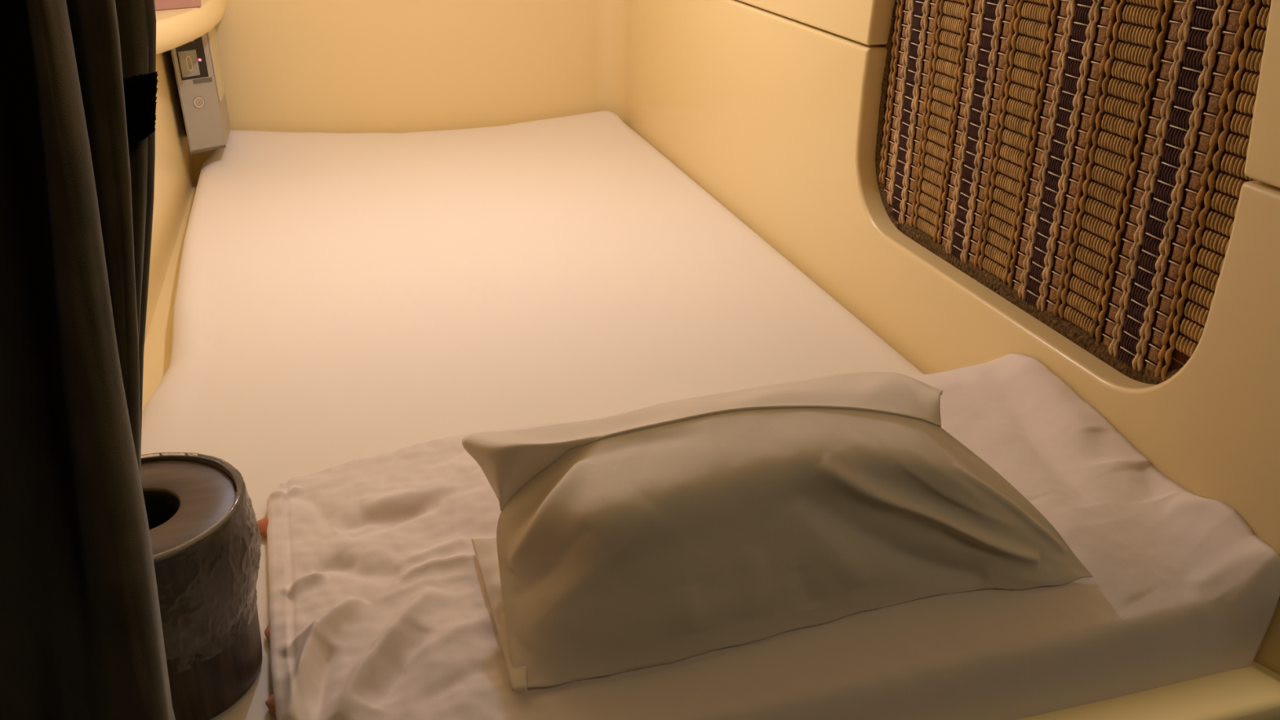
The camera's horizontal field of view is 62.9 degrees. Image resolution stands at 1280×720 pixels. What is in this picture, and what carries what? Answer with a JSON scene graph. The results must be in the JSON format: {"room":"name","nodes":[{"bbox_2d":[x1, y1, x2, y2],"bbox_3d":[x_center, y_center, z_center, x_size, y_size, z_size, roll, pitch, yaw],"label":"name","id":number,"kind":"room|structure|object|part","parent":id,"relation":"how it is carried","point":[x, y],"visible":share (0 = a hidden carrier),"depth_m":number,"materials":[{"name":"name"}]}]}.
{"room":"train carriage","nodes":[
{"label":"train carriage","id":0,"kind":"room"},
{"bbox_2d":[144,50,196,342],"bbox_3d":[-0.705,-0.455,1.223,0.030,1.140,1.890,-7,27,-15],"label":"wall","id":1,"kind":"structure","parent":0,"point":[175,171],"depth_m":1.89,"materials":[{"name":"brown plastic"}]},
{"bbox_2d":[155,0,228,54],"bbox_3d":[-0.826,-0.611,1.896,0.116,0.056,0.649,-7,27,-15],"label":"wall shelf","id":2,"kind":"object","parent":1,"relation":"attached to","point":[175,28],"visible":0.69,"depth_m":1.81,"materials":[{"name":"brown plastic"}]},
{"bbox_2d":[154,0,201,10],"bbox_3d":[-0.841,-0.688,1.878,0.090,0.096,0.150,-7,27,-15],"label":"cardboard box","id":3,"kind":"object","parent":2,"relation":"on","point":[159,4],"visible":0.65,"depth_m":1.85,"materials":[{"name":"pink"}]},
{"bbox_2d":[169,26,231,154],"bbox_3d":[-0.891,-0.565,2.106,0.088,0.248,0.211,-7,27,-15],"label":"control unit","id":4,"kind":"object","parent":1,"relation":"attached to","point":[197,65],"visible":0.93,"depth_m":2.05,"materials":[{"name":"beige plastic"}]},
{"bbox_3d":[-0.942,-0.590,2.148,0.017,0.241,0.090,-7,27,-15],"label":"mounting plate","id":5,"kind":"part","parent":4,"relation":"part of","materials":[{"name":"brown plastic"}]},
{"bbox_3d":[-0.861,-0.481,2.056,0.002,0.129,0.068,23,34,39],"label":"plate","id":6,"kind":"part","parent":4,"relation":"part of","materials":[{"name":"beige plastic"}]},
{"bbox_2d":[193,0,628,173],"bbox_3d":[-0.510,-0.944,2.223,1.033,1.140,0.145,-7,27,-15],"label":"wall","id":7,"kind":"structure","parent":0,"point":[326,66],"depth_m":2.35,"materials":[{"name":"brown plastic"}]},
{"bbox_2d":[627,0,1279,602],"bbox_3d":[0.256,-0.576,1.472,0.034,1.140,1.922,-7,27,-15],"label":"wall","id":8,"kind":"structure","parent":0,"point":[775,116],"depth_m":1.38,"materials":[{"name":"beige plastic"}]},
{"bbox_2d":[875,0,1271,384],"bbox_3d":[0.410,-0.339,1.056,0.012,0.630,0.690,-7,27,-15],"label":"window blind","id":9,"kind":"object","parent":8,"relation":"attached to","point":[1082,162],"visible":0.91,"depth_m":1.03,"materials":[{"name":"brown"}]},
{"bbox_2d":[1253,600,1279,675],"bbox_3d":[0.674,-0.225,0.648,0.328,1.046,0.086,-7,27,-15],"label":"trim","id":10,"kind":"structure","parent":8,"relation":"attached to","point":[1268,655],"depth_m":0.85,"materials":[{"name":"brown plastic"}]},
{"bbox_3d":[0.094,0.577,0.868,1.868,0.360,0.044,-7,27,-15],"label":"wall","id":11,"kind":"structure","parent":0,"visible":0},
{"bbox_2d":[0,0,175,719],"bbox_3d":[-0.395,0.026,0.378,0.467,1.020,0.102,-7,27,-15],"label":"curtain","id":12,"kind":"object","parent":11,"relation":"attached to","point":[82,634],"visible":1,"depth_m":0.41,"materials":[{"name":"fabric"}]},
{"bbox_2d":[142,168,200,412],"bbox_3d":[-0.233,-0.040,1.607,0.968,0.078,1.965,-7,27,-15],"label":"base","id":13,"kind":"object","parent":11,"relation":"on","point":[157,344],"visible":0.1,"depth_m":1.53,"materials":[{"name":"brown plastic"}]},
{"bbox_2d":[141,110,924,719],"bbox_3d":[-0.230,-0.123,1.592,0.947,0.080,1.907,-7,27,-15],"label":"mattress","id":14,"kind":"object","parent":13,"relation":"on","point":[340,298],"visible":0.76,"depth_m":1.49,"materials":[{"name":"beige fabric"}]},
{"bbox_2d":[141,452,262,719],"bbox_3d":[-0.359,0.174,0.777,0.156,0.160,0.156,4,26,8],"label":"waste bin","id":15,"kind":"object","parent":14,"relation":"on","point":[204,531],"visible":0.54,"depth_m":0.75,"materials":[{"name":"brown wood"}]},
{"bbox_3d":[-0.359,0.110,0.745,0.137,0.006,0.137,-7,27,-15],"label":"lid","id":16,"kind":"part","parent":15,"relation":"part of","materials":[{"name":"silver metal"}]},
{"bbox_2d":[257,515,275,715],"bbox_3d":[-0.302,0.204,0.886,0.044,0.010,0.280,-10,28,-19],"label":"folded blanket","id":17,"kind":"object","parent":14,"relation":"on","point":[262,523],"visible":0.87,"depth_m":0.85,"materials":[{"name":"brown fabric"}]},
{"bbox_2d":[266,353,1279,719],"bbox_3d":[0.063,0.141,0.945,0.798,0.131,0.493,-7,27,-15],"label":"quilt","id":18,"kind":"object","parent":14,"relation":"on","point":[380,609],"visible":0.47,"depth_m":0.83,"materials":[{"name":"beige fabric"}]},
{"bbox_2d":[462,372,1093,691],"bbox_3d":[0.109,0.105,0.854,0.478,0.158,0.213,-7,27,-15],"label":"pillow","id":19,"kind":"object","parent":18,"relation":"on","point":[668,532],"visible":1,"depth_m":0.79,"materials":[{"name":"beige fabric"}]},
{"bbox_2d":[1016,661,1279,719],"bbox_3d":[0.094,0.364,0.764,1.868,0.114,0.053,-7,27,-15],"label":"trim","id":20,"kind":"structure","parent":11,"relation":"attached to","point":[1251,692],"depth_m":0.83,"materials":[{"name":"brown plastic"}]}
]}

